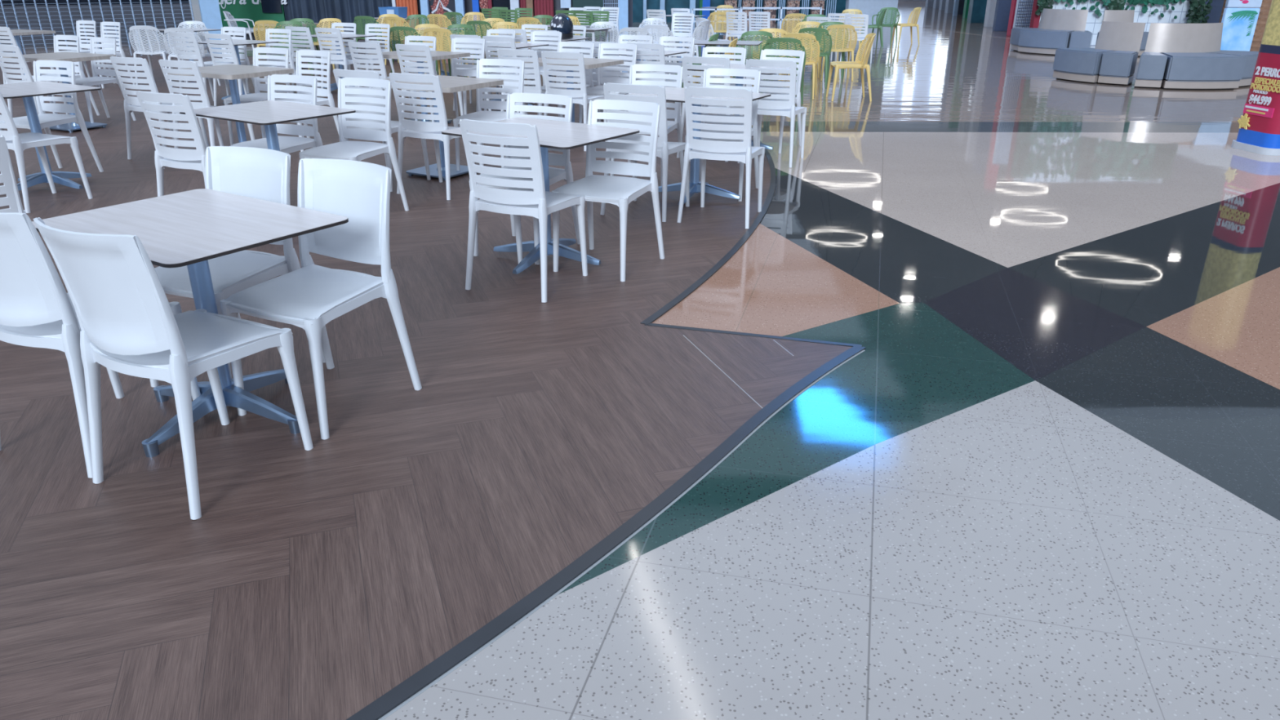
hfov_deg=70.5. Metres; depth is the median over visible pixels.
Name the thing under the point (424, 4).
trim
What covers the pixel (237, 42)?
cafe table
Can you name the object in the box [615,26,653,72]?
dining chair
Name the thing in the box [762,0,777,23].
display rack
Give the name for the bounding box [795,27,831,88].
dining chair
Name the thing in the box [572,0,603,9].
menu board
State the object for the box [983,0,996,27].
column
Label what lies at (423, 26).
dining chair
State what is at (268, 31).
dining chair
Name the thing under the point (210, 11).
wall pier
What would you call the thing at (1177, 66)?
cushion
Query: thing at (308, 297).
dining chair
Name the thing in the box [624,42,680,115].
dining chair
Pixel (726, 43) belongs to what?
cafe table
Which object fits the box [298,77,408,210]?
dining chair
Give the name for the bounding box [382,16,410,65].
dining chair
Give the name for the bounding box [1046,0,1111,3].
ivy
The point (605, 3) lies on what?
mesh panel
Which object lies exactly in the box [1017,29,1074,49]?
cushion
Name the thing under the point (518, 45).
cafe table
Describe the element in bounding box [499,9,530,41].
dining chair
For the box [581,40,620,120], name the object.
dining chair
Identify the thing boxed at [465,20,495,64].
dining chair
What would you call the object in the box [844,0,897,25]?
column
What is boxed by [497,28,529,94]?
dining chair
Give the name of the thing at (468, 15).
dining chair
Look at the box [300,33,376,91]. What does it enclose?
cafe table
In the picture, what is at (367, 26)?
dining chair
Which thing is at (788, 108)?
dining chair
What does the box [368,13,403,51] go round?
dining chair
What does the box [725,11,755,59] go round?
dining chair
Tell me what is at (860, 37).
dining chair
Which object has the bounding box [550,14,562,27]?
print
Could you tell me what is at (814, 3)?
display rack
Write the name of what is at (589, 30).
cafe table
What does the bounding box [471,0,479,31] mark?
trim
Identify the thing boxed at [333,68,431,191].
dining chair
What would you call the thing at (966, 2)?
column
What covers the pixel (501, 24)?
dining chair
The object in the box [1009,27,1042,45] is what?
cushion
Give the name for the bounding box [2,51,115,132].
cafe table
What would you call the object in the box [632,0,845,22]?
wall
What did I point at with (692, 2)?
trim
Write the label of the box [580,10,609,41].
dining chair
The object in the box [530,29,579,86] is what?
dining chair
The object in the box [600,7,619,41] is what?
dining chair
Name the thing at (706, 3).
trim
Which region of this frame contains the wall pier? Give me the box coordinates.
[198,0,222,39]
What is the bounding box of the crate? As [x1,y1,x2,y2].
[377,6,407,17]
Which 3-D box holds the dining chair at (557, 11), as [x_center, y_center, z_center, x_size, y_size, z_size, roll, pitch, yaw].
[-1.383,-6.527,18.076,0.481,0.865,0.517,9,25,20]
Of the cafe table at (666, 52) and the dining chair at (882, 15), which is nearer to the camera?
the cafe table at (666, 52)
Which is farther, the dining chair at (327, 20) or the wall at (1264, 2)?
the wall at (1264, 2)
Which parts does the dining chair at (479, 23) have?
backrest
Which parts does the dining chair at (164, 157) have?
leg, backrest, seat, leg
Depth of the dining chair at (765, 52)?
8.40 m
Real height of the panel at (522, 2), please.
3.200 m
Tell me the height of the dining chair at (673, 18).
0.865 m
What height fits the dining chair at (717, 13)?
0.821 m
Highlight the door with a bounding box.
[493,0,511,21]
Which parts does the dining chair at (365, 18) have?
backrest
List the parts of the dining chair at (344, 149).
leg, leg, seat, leg, backrest, leg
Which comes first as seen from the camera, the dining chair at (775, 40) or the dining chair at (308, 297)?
the dining chair at (308, 297)
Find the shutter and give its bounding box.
[1012,0,1033,28]
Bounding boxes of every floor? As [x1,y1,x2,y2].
[0,0,1279,719]
[0,56,851,719]
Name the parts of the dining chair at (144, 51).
leg, backrest, leg, seat, leg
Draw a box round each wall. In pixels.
[0,3,193,46]
[225,0,632,39]
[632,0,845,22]
[897,0,925,1]
[1218,0,1271,48]
[1238,0,1271,41]
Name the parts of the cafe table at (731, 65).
leg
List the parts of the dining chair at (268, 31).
leg, seat, backrest, leg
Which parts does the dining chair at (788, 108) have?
leg, backrest, seat, leg, leg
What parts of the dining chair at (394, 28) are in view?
backrest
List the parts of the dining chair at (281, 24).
seat, backrest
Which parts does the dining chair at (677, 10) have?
backrest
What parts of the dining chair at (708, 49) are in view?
backrest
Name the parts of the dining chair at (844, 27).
leg, leg, seat, backrest, leg, leg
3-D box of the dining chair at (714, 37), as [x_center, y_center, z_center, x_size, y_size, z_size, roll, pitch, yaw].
[0.747,-3.802,11.732,0.530,0.821,0.541,6,24,14]
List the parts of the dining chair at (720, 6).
backrest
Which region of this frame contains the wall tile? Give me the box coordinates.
[1039,0,1198,45]
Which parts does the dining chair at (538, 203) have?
leg, backrest, leg, seat, leg, leg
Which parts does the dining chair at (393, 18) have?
backrest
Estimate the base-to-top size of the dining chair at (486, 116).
0.865 m
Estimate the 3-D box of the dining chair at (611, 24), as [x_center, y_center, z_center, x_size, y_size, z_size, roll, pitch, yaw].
[-0.626,-4.891,14.286,0.541,0.821,0.530,6,24,13]
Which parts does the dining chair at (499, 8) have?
backrest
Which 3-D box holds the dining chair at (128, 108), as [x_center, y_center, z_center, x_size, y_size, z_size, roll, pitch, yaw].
[-4.171,-2.197,7.869,0.481,0.865,0.517,10,25,23]
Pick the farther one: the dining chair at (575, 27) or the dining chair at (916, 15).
the dining chair at (916, 15)
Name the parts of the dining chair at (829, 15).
backrest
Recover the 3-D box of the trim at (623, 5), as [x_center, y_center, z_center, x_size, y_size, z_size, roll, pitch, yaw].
[-0.413,-9.549,22.074,0.240,3.300,0.300,0,23,0]
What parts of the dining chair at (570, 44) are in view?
seat, backrest, leg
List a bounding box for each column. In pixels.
[844,0,897,25]
[952,0,959,16]
[962,0,969,17]
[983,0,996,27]
[1006,0,1017,35]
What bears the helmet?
on the cafe table at (527, 37)
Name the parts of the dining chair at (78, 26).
seat, leg, backrest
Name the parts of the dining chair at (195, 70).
leg, backrest, seat, leg, leg, leg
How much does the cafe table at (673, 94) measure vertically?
0.700 m
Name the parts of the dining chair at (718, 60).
leg, backrest, seat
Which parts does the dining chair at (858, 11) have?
backrest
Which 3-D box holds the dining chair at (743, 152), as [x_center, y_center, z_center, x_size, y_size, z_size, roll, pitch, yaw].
[0.548,-1.351,5.899,0.481,0.865,0.517,8,24,18]
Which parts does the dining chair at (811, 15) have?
backrest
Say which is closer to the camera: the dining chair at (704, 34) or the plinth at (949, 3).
the dining chair at (704, 34)
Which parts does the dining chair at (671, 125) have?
backrest, seat, leg, leg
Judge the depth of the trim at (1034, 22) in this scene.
21.00 m
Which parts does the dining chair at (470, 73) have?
leg, leg, backrest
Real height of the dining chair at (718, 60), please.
0.865 m
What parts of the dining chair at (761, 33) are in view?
backrest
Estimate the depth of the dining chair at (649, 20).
15.66 m
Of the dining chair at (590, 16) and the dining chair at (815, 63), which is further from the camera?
the dining chair at (590, 16)
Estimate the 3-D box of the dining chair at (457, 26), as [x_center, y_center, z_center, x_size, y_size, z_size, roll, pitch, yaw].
[-2.717,-4.530,13.419,0.541,0.821,0.530,6,24,13]
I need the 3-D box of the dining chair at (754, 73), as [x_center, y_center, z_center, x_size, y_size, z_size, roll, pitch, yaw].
[0.607,-1.654,6.612,0.481,0.865,0.517,8,24,17]
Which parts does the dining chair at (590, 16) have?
backrest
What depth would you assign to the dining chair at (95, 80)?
9.86 m
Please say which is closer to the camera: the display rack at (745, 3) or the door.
the door
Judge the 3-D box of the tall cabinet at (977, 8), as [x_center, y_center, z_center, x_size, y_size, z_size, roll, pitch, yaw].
[11.623,-12.679,30.894,0.500,2.200,0.400,0,23,0]
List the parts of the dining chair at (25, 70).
leg, backrest, leg, leg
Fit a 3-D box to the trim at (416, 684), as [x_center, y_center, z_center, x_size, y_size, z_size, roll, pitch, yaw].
[-4.904,-1.841,8.131,12.319,0.009,21.548,0,23,0]
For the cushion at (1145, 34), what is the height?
0.340 m
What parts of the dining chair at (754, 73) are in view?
leg, seat, backrest, leg, leg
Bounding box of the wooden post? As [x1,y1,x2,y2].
[525,0,533,24]
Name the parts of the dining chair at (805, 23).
backrest, leg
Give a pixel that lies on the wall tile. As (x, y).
(1094, 23)
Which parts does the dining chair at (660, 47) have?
backrest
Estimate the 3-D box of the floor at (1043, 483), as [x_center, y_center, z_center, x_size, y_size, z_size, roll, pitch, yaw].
[2.018,-10.104,27.758,52.000,0.122,77.000,0,23,0]
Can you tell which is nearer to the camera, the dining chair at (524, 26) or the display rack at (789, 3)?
the dining chair at (524, 26)
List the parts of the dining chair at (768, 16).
backrest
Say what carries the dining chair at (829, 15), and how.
on the floor at (1043, 483)
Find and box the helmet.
[549,13,573,38]
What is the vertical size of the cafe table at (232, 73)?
0.730 m
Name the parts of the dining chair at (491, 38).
backrest, seat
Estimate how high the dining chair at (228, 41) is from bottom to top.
0.865 m
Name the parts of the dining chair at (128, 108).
leg, backrest, seat, leg, leg, leg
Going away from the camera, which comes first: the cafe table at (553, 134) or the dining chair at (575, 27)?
the cafe table at (553, 134)
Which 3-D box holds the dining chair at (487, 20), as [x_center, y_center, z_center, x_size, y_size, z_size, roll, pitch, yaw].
[-2.535,-5.348,15.343,0.541,0.821,0.530,6,24,13]
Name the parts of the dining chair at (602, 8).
backrest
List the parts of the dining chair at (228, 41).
leg, backrest, leg, leg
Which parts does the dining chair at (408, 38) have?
leg, backrest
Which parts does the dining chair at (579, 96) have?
leg, backrest, leg, seat, leg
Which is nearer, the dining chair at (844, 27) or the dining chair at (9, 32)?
the dining chair at (9, 32)
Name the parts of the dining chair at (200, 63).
backrest, leg, leg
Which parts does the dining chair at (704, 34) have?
leg, backrest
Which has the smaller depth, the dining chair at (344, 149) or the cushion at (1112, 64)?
the dining chair at (344, 149)
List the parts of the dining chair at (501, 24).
backrest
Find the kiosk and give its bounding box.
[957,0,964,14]
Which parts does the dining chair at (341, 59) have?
leg, backrest, seat, leg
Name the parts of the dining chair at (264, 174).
leg, seat, leg, backrest, leg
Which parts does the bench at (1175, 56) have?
backrest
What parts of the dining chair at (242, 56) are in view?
seat, leg, backrest, leg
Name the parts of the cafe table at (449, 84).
plate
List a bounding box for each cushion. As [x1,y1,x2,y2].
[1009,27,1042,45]
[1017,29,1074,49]
[1053,48,1113,75]
[1068,31,1092,48]
[1095,31,1148,50]
[1098,50,1138,77]
[1135,52,1167,80]
[1161,52,1246,81]
[1205,49,1258,79]
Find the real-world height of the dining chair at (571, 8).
0.865 m
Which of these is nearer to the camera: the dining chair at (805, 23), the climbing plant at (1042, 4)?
the dining chair at (805, 23)
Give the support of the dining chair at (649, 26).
on the floor at (1043, 483)
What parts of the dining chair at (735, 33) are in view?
backrest, seat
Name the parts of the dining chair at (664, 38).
backrest, seat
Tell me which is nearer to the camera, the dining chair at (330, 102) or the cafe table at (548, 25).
the dining chair at (330, 102)
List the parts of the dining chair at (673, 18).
backrest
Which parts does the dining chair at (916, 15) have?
leg, leg, seat, leg, backrest, leg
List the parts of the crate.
panel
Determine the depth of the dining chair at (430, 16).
17.12 m
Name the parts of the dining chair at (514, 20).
backrest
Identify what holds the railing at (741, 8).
on the floor at (1043, 483)
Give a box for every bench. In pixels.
[1009,8,1092,55]
[1052,21,1146,85]
[1095,9,1148,56]
[1134,22,1258,89]
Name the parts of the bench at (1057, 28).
backrest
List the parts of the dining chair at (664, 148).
leg, leg, backrest, seat, leg, leg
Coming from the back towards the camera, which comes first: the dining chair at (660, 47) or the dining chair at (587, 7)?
the dining chair at (587, 7)
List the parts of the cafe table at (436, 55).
plate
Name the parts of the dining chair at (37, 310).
backrest, leg, seat, leg, leg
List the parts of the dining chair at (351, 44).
backrest, leg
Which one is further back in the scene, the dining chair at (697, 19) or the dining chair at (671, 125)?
the dining chair at (697, 19)
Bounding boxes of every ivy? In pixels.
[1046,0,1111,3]
[1064,0,1177,18]
[1124,0,1185,5]
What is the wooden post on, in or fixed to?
on the floor at (1043, 483)
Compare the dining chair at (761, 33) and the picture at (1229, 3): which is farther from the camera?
the picture at (1229, 3)
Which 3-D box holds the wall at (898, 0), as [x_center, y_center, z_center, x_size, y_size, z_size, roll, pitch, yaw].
[5.047,-25.998,56.314,44.000,7.200,0.300,0,23,0]
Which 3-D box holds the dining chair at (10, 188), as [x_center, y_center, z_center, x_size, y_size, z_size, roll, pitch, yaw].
[-3.031,-0.595,4.106,0.481,0.865,0.517,-15,27,-32]
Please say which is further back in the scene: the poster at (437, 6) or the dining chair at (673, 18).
the poster at (437, 6)
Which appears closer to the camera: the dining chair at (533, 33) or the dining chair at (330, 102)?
the dining chair at (330, 102)
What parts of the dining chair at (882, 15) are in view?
seat, leg, leg, backrest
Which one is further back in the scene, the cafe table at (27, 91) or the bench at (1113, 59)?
the bench at (1113, 59)
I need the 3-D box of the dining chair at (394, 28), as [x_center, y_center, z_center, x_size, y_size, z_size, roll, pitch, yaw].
[-3.337,-4.445,13.217,0.541,0.821,0.530,6,24,13]
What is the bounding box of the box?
[560,0,571,8]
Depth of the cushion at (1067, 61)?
13.76 m
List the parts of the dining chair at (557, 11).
backrest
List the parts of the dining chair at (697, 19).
backrest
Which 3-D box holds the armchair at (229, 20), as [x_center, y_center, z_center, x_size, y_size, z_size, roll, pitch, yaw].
[-8.108,-6.648,18.387,0.530,0.821,0.560,-4,23,-9]
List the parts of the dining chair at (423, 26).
backrest, leg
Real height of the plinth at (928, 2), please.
1.300 m
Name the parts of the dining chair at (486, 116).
leg, leg, seat, backrest, leg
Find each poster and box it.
[429,0,456,26]
[1220,0,1262,51]
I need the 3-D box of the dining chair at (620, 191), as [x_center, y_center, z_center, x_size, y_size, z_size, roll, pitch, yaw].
[-0.173,-0.935,4.918,0.481,0.865,0.517,10,25,23]
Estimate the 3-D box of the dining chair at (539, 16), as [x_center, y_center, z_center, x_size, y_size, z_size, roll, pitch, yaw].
[-1.834,-5.891,16.633,0.541,0.821,0.530,6,24,13]
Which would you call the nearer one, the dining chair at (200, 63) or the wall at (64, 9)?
the dining chair at (200, 63)
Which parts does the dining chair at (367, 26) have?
leg, seat, backrest, leg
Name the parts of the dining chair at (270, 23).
backrest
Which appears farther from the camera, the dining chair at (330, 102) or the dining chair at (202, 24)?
the dining chair at (202, 24)
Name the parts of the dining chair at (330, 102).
leg, seat, backrest, leg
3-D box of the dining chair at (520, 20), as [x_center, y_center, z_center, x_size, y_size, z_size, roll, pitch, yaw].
[-1.915,-5.691,16.163,0.541,0.821,0.530,6,24,13]
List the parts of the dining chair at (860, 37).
seat, backrest, leg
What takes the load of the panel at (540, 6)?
on the floor at (1043, 483)
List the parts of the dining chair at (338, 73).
backrest, seat, leg, leg, leg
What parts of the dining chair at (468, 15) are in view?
backrest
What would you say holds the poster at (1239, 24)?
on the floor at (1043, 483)
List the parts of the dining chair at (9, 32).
leg, backrest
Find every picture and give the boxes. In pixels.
[1225,0,1262,7]
[1261,0,1279,45]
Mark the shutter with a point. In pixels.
(1024, 8)
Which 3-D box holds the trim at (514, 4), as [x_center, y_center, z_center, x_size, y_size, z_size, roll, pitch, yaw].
[-3.098,-9.527,22.140,0.210,3.200,0.200,0,23,0]
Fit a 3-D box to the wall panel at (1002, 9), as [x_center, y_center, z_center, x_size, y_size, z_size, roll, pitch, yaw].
[10.671,-11.606,25.809,0.550,4.200,0.200,0,23,0]
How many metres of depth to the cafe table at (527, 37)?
11.78 m
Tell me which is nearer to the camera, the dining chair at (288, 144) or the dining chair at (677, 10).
the dining chair at (288, 144)
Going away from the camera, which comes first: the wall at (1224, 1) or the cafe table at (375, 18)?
the cafe table at (375, 18)
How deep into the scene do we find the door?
22.49 m
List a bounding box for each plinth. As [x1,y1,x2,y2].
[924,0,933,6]
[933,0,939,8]
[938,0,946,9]
[944,0,954,13]
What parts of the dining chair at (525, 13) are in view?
backrest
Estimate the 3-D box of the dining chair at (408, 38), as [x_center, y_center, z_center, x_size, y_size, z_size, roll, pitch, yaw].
[-2.549,-3.154,10.127,0.481,0.865,0.517,11,25,24]
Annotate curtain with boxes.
[283,0,394,38]
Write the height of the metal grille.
3.200 m
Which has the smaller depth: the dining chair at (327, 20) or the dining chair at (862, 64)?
the dining chair at (862, 64)
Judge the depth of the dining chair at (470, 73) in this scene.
9.90 m
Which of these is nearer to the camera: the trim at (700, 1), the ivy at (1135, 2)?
the ivy at (1135, 2)
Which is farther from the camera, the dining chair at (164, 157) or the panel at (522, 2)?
the panel at (522, 2)
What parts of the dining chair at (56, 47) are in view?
seat, backrest, leg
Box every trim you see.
[124,55,866,719]
[245,27,271,31]
[391,0,396,35]
[419,0,430,23]
[454,0,465,24]
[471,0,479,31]
[510,0,519,26]
[617,0,628,40]
[643,0,646,22]
[659,0,664,18]
[683,334,793,408]
[689,0,695,22]
[698,0,702,17]
[702,0,710,20]
[1029,0,1040,27]
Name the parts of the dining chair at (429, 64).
leg, backrest, leg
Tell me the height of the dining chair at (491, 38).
0.865 m
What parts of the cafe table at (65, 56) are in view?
plate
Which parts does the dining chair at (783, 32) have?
backrest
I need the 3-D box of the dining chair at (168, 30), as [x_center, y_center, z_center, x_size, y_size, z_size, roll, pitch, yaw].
[-6.362,-4.278,12.811,0.541,0.821,0.530,0,23,0]
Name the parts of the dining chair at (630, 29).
backrest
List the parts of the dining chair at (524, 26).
backrest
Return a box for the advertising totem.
[1231,0,1279,155]
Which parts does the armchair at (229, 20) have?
backrest, armrest, seat, armrest, leg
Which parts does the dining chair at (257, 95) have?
leg, seat, leg, backrest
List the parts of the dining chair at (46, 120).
seat, leg, backrest, leg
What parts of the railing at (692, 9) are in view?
rail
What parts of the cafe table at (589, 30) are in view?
leg, leg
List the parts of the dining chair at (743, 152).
leg, leg, backrest, seat, leg, leg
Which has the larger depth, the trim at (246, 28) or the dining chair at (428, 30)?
the trim at (246, 28)
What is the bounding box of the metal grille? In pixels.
[0,0,196,50]
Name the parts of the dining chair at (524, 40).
backrest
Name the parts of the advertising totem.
panel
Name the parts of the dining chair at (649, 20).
backrest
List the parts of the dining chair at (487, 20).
backrest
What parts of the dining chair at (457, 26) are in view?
leg, leg, backrest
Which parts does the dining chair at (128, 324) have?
leg, backrest, leg, seat, leg, leg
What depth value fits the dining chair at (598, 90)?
9.14 m
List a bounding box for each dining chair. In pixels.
[0,26,57,84]
[0,44,79,117]
[0,60,103,172]
[0,91,93,213]
[0,134,26,213]
[0,212,200,478]
[23,35,99,115]
[32,217,313,519]
[58,36,136,123]
[61,20,109,77]
[80,22,135,88]
[109,56,208,159]
[128,25,186,84]
[135,90,206,196]
[149,146,325,406]
[158,59,254,148]
[163,27,220,87]
[168,21,211,68]
[168,31,213,101]
[204,26,254,95]
[204,33,267,106]
[220,158,422,439]
[223,47,303,146]
[231,74,322,153]
[244,28,295,93]
[253,20,295,60]
[270,21,312,75]
[275,49,338,151]
[282,17,320,70]
[284,26,340,93]
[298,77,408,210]
[306,17,346,70]
[315,27,368,88]
[316,22,361,88]
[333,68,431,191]
[346,23,395,72]
[347,41,417,120]
[353,15,394,64]
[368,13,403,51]
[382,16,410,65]
[386,35,437,113]
[389,26,422,72]
[389,72,484,199]
[395,44,463,121]
[397,14,429,62]
[402,23,447,75]
[422,27,468,77]
[426,13,454,40]
[435,23,477,76]
[442,12,466,32]
[449,34,506,111]
[450,37,491,117]
[453,58,525,170]
[456,12,485,49]
[458,119,587,302]
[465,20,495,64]
[468,29,515,103]
[468,93,580,264]
[472,17,506,64]
[481,8,500,28]
[482,35,534,112]
[484,22,520,58]
[487,7,507,34]
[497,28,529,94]
[497,48,563,117]
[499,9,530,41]
[514,8,532,42]
[515,17,544,40]
[520,24,547,86]
[524,31,563,106]
[528,14,553,36]
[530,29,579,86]
[537,41,598,122]
[541,51,607,151]
[544,17,574,35]
[551,99,664,281]
[555,9,586,47]
[562,25,586,53]
[568,7,586,37]
[568,15,580,35]
[573,10,604,41]
[578,43,637,123]
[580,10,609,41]
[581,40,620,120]
[583,6,600,26]
[586,21,618,48]
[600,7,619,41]
[600,82,689,222]
[609,63,683,186]
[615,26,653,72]
[617,35,653,78]
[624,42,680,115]
[637,17,668,62]
[639,24,676,74]
[646,8,675,42]
[657,35,694,121]
[670,8,697,48]
[671,13,694,62]
[672,20,710,62]
[675,33,719,88]
[676,56,744,161]
[677,86,764,228]
[684,68,760,201]
[693,17,728,56]
[693,38,737,83]
[700,46,746,115]
[707,11,733,40]
[711,4,735,39]
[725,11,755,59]
[733,31,776,80]
[737,58,807,167]
[746,11,774,57]
[751,28,790,87]
[756,48,804,153]
[762,37,805,104]
[776,32,820,99]
[781,13,806,57]
[787,21,825,78]
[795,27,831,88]
[800,13,827,38]
[804,16,837,69]
[810,22,848,79]
[817,24,857,80]
[825,32,875,102]
[827,13,854,61]
[839,8,863,47]
[840,13,873,63]
[860,8,887,47]
[891,7,921,44]
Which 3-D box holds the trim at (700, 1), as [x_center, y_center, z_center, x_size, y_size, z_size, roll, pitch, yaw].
[2.074,-13.085,30.403,0.100,3.300,0.200,0,23,0]
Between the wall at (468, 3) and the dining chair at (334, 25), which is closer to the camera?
the dining chair at (334, 25)
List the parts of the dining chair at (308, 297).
leg, seat, leg, leg, backrest, leg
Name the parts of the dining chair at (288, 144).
seat, backrest, leg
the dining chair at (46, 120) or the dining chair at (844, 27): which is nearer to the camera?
the dining chair at (46, 120)
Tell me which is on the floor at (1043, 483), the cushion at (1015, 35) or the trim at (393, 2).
the trim at (393, 2)
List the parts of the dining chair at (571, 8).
backrest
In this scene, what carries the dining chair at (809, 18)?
on the floor at (1043, 483)
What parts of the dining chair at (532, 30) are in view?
backrest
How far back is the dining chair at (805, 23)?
14.55 m
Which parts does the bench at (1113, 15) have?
backrest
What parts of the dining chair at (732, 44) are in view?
backrest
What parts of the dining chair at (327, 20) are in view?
seat, backrest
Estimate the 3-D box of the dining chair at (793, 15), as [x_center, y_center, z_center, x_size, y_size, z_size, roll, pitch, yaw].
[3.060,-6.453,17.976,0.541,0.821,0.530,2,23,4]
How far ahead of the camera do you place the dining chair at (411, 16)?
16.82 m
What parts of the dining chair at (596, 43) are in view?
seat, backrest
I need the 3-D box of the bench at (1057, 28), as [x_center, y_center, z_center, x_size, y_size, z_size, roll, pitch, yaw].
[8.556,-6.869,18.924,0.961,0.862,2.005,-12,26,-26]
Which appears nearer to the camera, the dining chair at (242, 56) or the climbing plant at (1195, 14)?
the dining chair at (242, 56)
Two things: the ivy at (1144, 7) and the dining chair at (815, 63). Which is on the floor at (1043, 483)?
the dining chair at (815, 63)
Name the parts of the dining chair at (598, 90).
leg, leg, seat, backrest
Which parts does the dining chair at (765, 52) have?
seat, leg, backrest, leg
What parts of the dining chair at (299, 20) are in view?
backrest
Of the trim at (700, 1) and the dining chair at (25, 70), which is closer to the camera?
the dining chair at (25, 70)
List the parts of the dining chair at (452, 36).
leg, backrest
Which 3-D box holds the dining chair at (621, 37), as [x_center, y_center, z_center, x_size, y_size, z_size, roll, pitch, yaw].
[-0.139,-3.236,10.329,0.481,0.865,0.517,10,25,22]
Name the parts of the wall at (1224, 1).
post, post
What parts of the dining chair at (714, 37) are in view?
backrest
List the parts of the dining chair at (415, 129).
leg, backrest, seat, leg, leg, leg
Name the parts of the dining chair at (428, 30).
backrest, leg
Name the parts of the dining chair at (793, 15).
backrest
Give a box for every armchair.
[222,11,257,48]
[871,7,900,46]
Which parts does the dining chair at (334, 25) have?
seat, backrest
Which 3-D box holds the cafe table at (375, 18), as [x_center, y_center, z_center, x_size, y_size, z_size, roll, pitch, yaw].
[-4.749,-6.210,17.433,0.860,0.700,0.671,13,26,27]
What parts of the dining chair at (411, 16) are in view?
backrest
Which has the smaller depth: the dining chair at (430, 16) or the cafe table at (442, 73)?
the cafe table at (442, 73)
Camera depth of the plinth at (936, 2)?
45.09 m
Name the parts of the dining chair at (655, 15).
backrest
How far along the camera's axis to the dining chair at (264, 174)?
3.57 m
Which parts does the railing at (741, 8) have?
rail, post, rail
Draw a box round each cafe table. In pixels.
[0,29,55,81]
[0,80,101,191]
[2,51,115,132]
[31,188,348,457]
[149,27,221,79]
[167,64,293,142]
[179,100,355,151]
[190,39,278,103]
[257,22,321,68]
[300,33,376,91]
[368,49,470,123]
[374,17,418,51]
[385,74,503,180]
[417,27,468,76]
[441,116,639,274]
[487,41,548,105]
[515,36,590,82]
[524,57,623,122]
[547,24,591,27]
[547,27,611,73]
[593,48,685,60]
[627,86,770,204]
[658,14,706,52]
[687,63,797,149]
[688,40,763,77]
[700,6,739,35]
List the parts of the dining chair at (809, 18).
backrest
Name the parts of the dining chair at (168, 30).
leg, backrest, seat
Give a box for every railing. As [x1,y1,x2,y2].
[691,8,740,39]
[739,7,822,40]
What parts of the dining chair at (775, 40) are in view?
backrest, leg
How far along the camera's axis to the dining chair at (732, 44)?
10.53 m
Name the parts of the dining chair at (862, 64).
leg, leg, seat, leg, backrest, leg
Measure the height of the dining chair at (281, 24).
0.821 m
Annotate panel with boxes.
[217,0,287,27]
[395,0,420,35]
[479,0,488,8]
[488,0,492,22]
[520,0,527,36]
[533,0,554,29]
[603,0,618,25]
[992,0,1011,31]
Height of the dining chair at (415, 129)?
0.865 m
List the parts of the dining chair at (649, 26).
backrest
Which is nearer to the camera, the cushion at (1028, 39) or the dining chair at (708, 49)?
the dining chair at (708, 49)
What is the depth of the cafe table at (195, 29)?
13.55 m
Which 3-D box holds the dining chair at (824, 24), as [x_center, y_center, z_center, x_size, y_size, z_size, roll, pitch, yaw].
[3.014,-4.923,14.378,0.541,0.821,0.530,6,24,13]
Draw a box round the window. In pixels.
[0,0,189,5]
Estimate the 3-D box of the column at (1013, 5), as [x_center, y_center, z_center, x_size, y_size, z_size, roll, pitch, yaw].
[10.099,-10.707,23.692,0.260,4.200,0.260,0,23,0]
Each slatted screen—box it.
[755,0,762,23]
[777,0,785,23]
[800,0,808,22]
[825,0,836,21]
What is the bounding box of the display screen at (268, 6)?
[260,0,282,13]
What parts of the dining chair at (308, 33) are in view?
leg, backrest, leg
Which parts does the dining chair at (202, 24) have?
backrest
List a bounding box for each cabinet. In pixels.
[967,0,986,22]
[1200,0,1238,22]
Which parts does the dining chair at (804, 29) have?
backrest, leg, leg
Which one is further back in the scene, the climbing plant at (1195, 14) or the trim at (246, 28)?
the trim at (246, 28)
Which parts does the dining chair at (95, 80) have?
leg, seat, leg, backrest, leg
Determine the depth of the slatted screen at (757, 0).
30.49 m
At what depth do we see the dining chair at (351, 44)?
9.27 m
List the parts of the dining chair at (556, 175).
leg, leg, seat, leg, backrest, leg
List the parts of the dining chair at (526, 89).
leg, backrest, leg, leg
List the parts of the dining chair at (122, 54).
leg, seat, backrest, leg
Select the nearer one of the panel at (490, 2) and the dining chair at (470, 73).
the dining chair at (470, 73)
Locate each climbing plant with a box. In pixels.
[1035,0,1053,15]
[1107,0,1124,9]
[1185,0,1212,23]
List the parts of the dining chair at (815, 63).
backrest, leg, leg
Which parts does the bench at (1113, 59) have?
backrest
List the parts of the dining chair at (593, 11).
seat, backrest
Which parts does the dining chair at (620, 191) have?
leg, leg, seat, backrest, leg, leg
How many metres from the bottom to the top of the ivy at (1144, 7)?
0.462 m
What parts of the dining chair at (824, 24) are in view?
backrest, leg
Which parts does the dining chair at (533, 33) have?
seat, leg, backrest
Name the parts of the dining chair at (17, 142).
backrest, leg, seat, leg, leg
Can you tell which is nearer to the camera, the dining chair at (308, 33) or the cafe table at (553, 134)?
the cafe table at (553, 134)
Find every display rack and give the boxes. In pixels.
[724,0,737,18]
[742,0,755,23]
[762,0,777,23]
[785,0,799,23]
[809,0,824,21]
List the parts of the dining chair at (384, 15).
backrest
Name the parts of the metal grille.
rod, rod, rod, rod, rod, rod, rod, rod, rod, rod, rod, rod, rod, rod, rod, rod, rod, rod, rod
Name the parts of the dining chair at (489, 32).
leg, backrest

